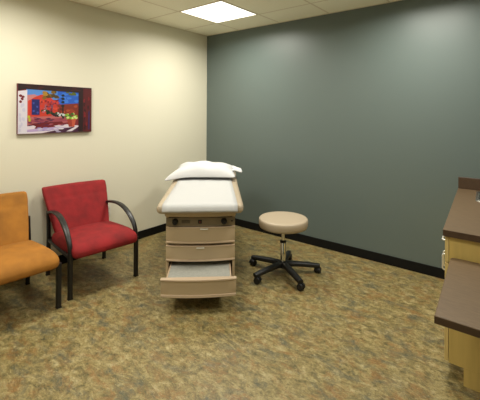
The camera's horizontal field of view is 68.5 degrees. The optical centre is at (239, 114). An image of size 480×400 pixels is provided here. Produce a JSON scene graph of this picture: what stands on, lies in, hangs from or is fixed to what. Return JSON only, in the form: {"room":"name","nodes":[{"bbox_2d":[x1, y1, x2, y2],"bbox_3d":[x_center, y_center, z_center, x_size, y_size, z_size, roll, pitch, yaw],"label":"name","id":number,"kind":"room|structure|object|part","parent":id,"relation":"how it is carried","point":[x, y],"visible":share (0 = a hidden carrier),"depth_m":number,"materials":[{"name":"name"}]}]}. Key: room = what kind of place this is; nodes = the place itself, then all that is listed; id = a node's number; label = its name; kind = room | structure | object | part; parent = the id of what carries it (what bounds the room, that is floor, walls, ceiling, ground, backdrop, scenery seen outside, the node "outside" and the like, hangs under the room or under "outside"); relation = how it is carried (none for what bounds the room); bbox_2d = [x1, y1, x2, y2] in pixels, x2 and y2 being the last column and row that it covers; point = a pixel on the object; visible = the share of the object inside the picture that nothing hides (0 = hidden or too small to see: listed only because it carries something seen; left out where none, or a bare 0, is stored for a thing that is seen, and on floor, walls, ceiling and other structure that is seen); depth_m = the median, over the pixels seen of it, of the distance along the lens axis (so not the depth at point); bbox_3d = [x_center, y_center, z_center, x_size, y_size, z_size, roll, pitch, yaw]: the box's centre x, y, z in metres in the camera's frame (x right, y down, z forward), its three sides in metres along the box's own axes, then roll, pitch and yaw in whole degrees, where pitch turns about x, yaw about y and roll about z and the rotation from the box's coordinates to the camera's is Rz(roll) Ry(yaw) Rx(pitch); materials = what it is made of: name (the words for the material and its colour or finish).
{"room":"examination room","nodes":[
{"label":"examination room","id":0,"kind":"room"},
{"bbox_2d":[0,0,206,255],"bbox_3d":[-2.114,0.121,3.187,0.100,2.750,5.300,0,0,39],"label":"wall","id":1,"kind":"structure","parent":0,"point":[147,80],"depth_m":3.91,"materials":[{"name":"beige paint"}]},
{"bbox_2d":[16,83,91,133],"bbox_3d":[-1.801,-0.050,3.470,0.029,0.462,0.702,0,0,39],"label":"wall picture","id":2,"kind":"object","parent":1,"relation":"attached to","point":[40,108],"visible":1,"depth_m":3.42,"materials":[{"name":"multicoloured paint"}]},
{"bbox_2d":[58,223,165,263],"bbox_3d":[-2.080,1.449,3.153,0.008,0.095,5.100,0,0,39],"label":"baseboard","id":3,"kind":"structure","parent":1,"relation":"attached to","point":[160,228],"depth_m":4.33,"materials":[{"name":"black rubber"}]},
{"bbox_2d":[67,0,401,35],"bbox_3d":[-0.534,-1.145,1.935,3.920,0.007,5.100,0,0,39],"label":"trim","id":4,"kind":"structure","parent":1,"relation":"attached to","point":[67,0],"depth_m":4.09,"materials":[{"name":"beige metal"}]},
{"bbox_2d":[70,0,396,35],"bbox_3d":[-0.533,-1.194,1.935,4.120,0.101,5.300,0,0,39],"label":"ceiling","id":5,"kind":"structure","parent":0,"point":[166,12],"depth_m":3.82,"materials":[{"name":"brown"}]},
{"bbox_2d":[179,1,257,22],"bbox_3d":[-0.237,-1.155,3.971,0.624,0.034,0.624,0,0,39],"label":"recessed light","id":6,"kind":"object","parent":5,"relation":"in","point":[220,11],"visible":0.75,"depth_m":3.95,"materials":[{"name":"white plastic"}]},
{"bbox_2d":[0,225,479,399],"bbox_3d":[-0.550,1.546,1.935,4.120,0.080,5.300,0,0,39],"label":"floor","id":7,"kind":"structure","parent":0,"point":[358,328],"depth_m":2.42,"materials":[{"name":"carpet"}]},
{"bbox_2d":[0,191,61,308],"bbox_3d":[-1.845,1.092,2.732,0.776,0.811,0.628,0,0,41],"label":"chair","id":8,"kind":"object","parent":7,"relation":"on","point":[21,257],"visible":1,"depth_m":2.74,"materials":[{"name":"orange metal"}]},
{"bbox_3d":[-2.024,0.917,2.890,0.298,0.463,0.550,0,0,41],"label":"backrest","id":9,"kind":"part","parent":8,"relation":"part of","materials":[{"name":"orange fabric"}]},
{"bbox_3d":[-1.869,1.196,3.111,0.052,0.599,0.034,0,0,41],"label":"leg","id":10,"kind":"part","parent":8,"relation":"part of","materials":[{"name":"black metal"}]},
{"bbox_3d":[-1.772,1.113,2.668,0.580,0.153,0.580,0,0,41],"label":"seat","id":11,"kind":"part","parent":8,"relation":"part of","materials":[{"name":"orange fabric"}]},
{"bbox_3d":[-1.410,1.326,2.742,0.038,0.341,0.038,0,0,41],"label":"leg","id":12,"kind":"part","parent":8,"relation":"part of","materials":[{"name":"black metal"}]},
{"bbox_2d":[42,179,138,300],"bbox_3d":[-1.405,1.095,3.297,0.776,0.811,0.631,0,0,44],"label":"armchair","id":13,"kind":"object","parent":7,"relation":"on","point":[77,212],"visible":0.98,"depth_m":3.27,"materials":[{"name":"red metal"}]},
{"bbox_3d":[-1.786,1.196,3.286,0.052,0.599,0.034,0,0,44],"label":"leg","id":14,"kind":"part","parent":13,"relation":"part of","materials":[{"name":"black metal"}]},
{"bbox_3d":[-1.389,1.164,3.280,0.598,0.037,0.613,0,0,44],"label":"seat frame","id":15,"kind":"part","parent":13,"relation":"part of","materials":[{"name":"black metal"}]},
{"bbox_3d":[-1.575,1.003,3.067,0.049,0.279,0.607,0,0,-43],"label":"armrest","id":16,"kind":"part","parent":13,"relation":"part of","materials":[{"name":"black metal"}]},
{"bbox_3d":[-1.378,1.314,2.861,0.038,0.366,0.038,0,0,44],"label":"leg","id":17,"kind":"part","parent":13,"relation":"part of","materials":[{"name":"black metal"}]},
{"bbox_3d":[-1.577,0.920,3.461,0.298,0.463,0.605,0,0,44],"label":"backrest","id":18,"kind":"part","parent":13,"relation":"part of","materials":[{"name":"red fabric"}]},
{"bbox_3d":[-1.335,1.116,3.229,0.580,0.153,0.580,0,0,44],"label":"seat","id":19,"kind":"part","parent":13,"relation":"part of","materials":[{"name":"red fabric"}]},
{"bbox_3d":[-1.183,1.005,3.477,0.607,0.279,0.049,0,0,41],"label":"armrest","id":20,"kind":"part","parent":13,"relation":"part of","materials":[{"name":"black metal"}]},
{"bbox_3d":[-0.970,1.316,3.288,0.038,0.366,0.038,0,0,44],"label":"leg","id":21,"kind":"part","parent":13,"relation":"part of","materials":[{"name":"black metal"}]},
{"bbox_2d":[157,171,242,297],"bbox_3d":[-0.363,1.094,3.483,0.715,0.826,1.655,0,0,-3],"label":"exam table","id":22,"kind":"object","parent":7,"relation":"on","point":[200,246],"visible":0.66,"depth_m":2.94,"materials":[{"name":"beige plastic"}]},
{"bbox_3d":[-0.335,1.309,3.009,0.504,0.096,0.615,0,0,-3],"label":"step rail","id":23,"kind":"part","parent":22,"relation":"part of","materials":[{"name":"beige"}]},
{"bbox_2d":[162,177,237,212],"bbox_3d":[-0.361,0.736,3.488,0.606,0.102,1.324,0,0,-4],"label":"paper","id":24,"kind":"object","parent":22,"relation":"on","point":[190,194],"visible":0.88,"depth_m":3.12,"materials":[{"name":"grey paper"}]},
{"bbox_3d":[-0.359,0.825,3.451,0.584,0.036,1.120,0,0,-3],"label":"frame","id":25,"kind":"part","parent":22,"relation":"part of","materials":[{"name":"beige plastic"}]},
{"bbox_3d":[-0.331,1.154,2.962,0.576,0.114,0.050,0,0,-3],"label":"drawer","id":26,"kind":"part","parent":22,"relation":"part of","materials":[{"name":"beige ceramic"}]},
{"bbox_3d":[-0.330,1.002,2.962,0.576,0.121,0.050,0,0,-3],"label":"drawer","id":27,"kind":"part","parent":22,"relation":"part of","materials":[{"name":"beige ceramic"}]},
{"bbox_3d":[-0.330,0.899,2.967,0.576,0.068,0.039,0,0,-3],"label":"control panel","id":28,"kind":"part","parent":22,"relation":"part of","materials":[{"name":"brown"}]},
{"bbox_2d":[165,161,241,180],"bbox_3d":[-0.405,0.626,4.023,0.847,0.179,0.452,0,0,-5],"label":"pillow","id":29,"kind":"object","parent":22,"relation":"on","point":[199,168],"visible":1,"depth_m":3.86,"materials":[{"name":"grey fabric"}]},
{"bbox_3d":[-0.134,0.897,2.954,0.052,0.052,0.030,0,0,-4],"label":"knob","id":30,"kind":"part","parent":22,"relation":"part of","materials":[{"name":"black plastic"}]},
{"bbox_2d":[249,211,320,290],"bbox_3d":[0.394,1.244,3.370,0.683,0.534,0.698,0,0,39],"label":"stool","id":31,"kind":"object","parent":7,"relation":"on","point":[279,222],"visible":1,"depth_m":3.28,"materials":[{"name":"beige plastic"}]},
{"bbox_3d":[0.258,1.424,3.461,0.330,0.064,0.065,0,0,35],"label":"leg","id":32,"kind":"part","parent":31,"relation":"part of","materials":[{"name":"black plastic"}]},
{"bbox_3d":[0.262,1.424,3.245,0.330,0.064,0.065,0,0,-37],"label":"leg","id":33,"kind":"part","parent":31,"relation":"part of","materials":[{"name":"black plastic"}]},
{"bbox_3d":[0.412,1.024,3.356,0.466,0.092,0.466,0,0,39],"label":"seat","id":34,"kind":"part","parent":31,"relation":"part of","materials":[{"name":"beige leather"}]},
{"bbox_3d":[0.463,1.425,3.532,0.065,0.064,0.330,0,0,17],"label":"leg","id":35,"kind":"part","parent":31,"relation":"part of","materials":[{"name":"black plastic"}]},
{"bbox_3d":[0.469,1.425,3.181,0.065,0.064,0.330,0,0,-19],"label":"leg","id":36,"kind":"part","parent":31,"relation":"part of","materials":[{"name":"black plastic"}]},
{"bbox_3d":[0.594,1.426,3.359,0.330,0.064,0.065,0,0,-1],"label":"leg","id":37,"kind":"part","parent":31,"relation":"part of","materials":[{"name":"black plastic"}]},
{"bbox_2d":[442,236,479,392],"bbox_3d":[1.560,1.108,2.013,0.715,0.820,0.455,0,0,39],"label":"base cabinet","id":38,"kind":"object","parent":7,"relation":"on","point":[461,349],"visible":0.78,"depth_m":1.97,"materials":[{"name":"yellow wood"}]},
{"bbox_3d":[1.244,1.131,2.109,0.018,0.561,0.212,0,0,35],"label":"door","id":39,"kind":"part","parent":38,"relation":"part of","materials":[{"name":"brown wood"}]},
{"bbox_3d":[1.315,0.774,2.208,0.018,0.145,0.454,0,0,35],"label":"drawer","id":40,"kind":"part","parent":38,"relation":"part of","materials":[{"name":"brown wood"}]},
{"bbox_3d":[1.977,1.111,2.573,0.759,0.820,0.940,0,0,39],"label":"base cabinet","id":41,"kind":"object","parent":7,"relation":"on","visible":0},
{"bbox_2d":[443,177,479,242],"bbox_3d":[1.832,0.630,2.394,0.769,0.138,1.421,0,0,39],"label":"countertop","id":42,"kind":"structure","parent":41,"relation":"on","point":[463,219],"depth_m":2.33,"materials":[{"name":"brown laminate"}]},
{"bbox_2d":[475,191,479,201],"bbox_3d":[2.100,0.739,2.719,0.495,0.161,0.430,0,0,39],"label":"sink","id":43,"kind":"object","parent":42,"relation":"in","point":[477,198],"visible":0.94,"depth_m":2.88,"materials":[{"name":"silver metal"}]},
{"bbox_2d":[206,0,479,268],"bbox_3d":[1.077,0.141,3.970,3.920,2.750,0.100,0,0,39],"label":"wall","id":44,"kind":"structure","parent":0,"point":[363,124],"depth_m":3.76,"materials":[{"name":"grey paint"}]},
{"bbox_2d":[235,218,444,278],"bbox_3d":[1.039,1.468,3.925,3.912,0.095,0.008,0,0,39],"label":"baseboard","id":45,"kind":"structure","parent":44,"relation":"attached to","point":[425,269],"depth_m":3.74,"materials":[{"name":"black rubber"}]},
{"bbox_2d":[458,177,479,190],"bbox_3d":[2.269,0.615,2.942,0.767,0.102,0.020,0,0,39],"label":"backsplash","id":46,"kind":"structure","parent":44,"relation":"attached to","point":[463,182],"depth_m":3.12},
{"bbox_3d":[1.031,0.140,0.684,0.100,2.750,5.300,0,0,39],"label":"wall","id":47,"kind":"structure","parent":0,"visible":0},
{"bbox_2d":[434,258,479,337],"bbox_3d":[1.222,0.851,1.521,0.635,0.094,0.732,0,0,39],"label":"countertop","id":48,"kind":"structure","parent":47,"relation":"attached to","point":[458,307],"depth_m":1.53,"materials":[{"name":"brown laminate"}]}
]}

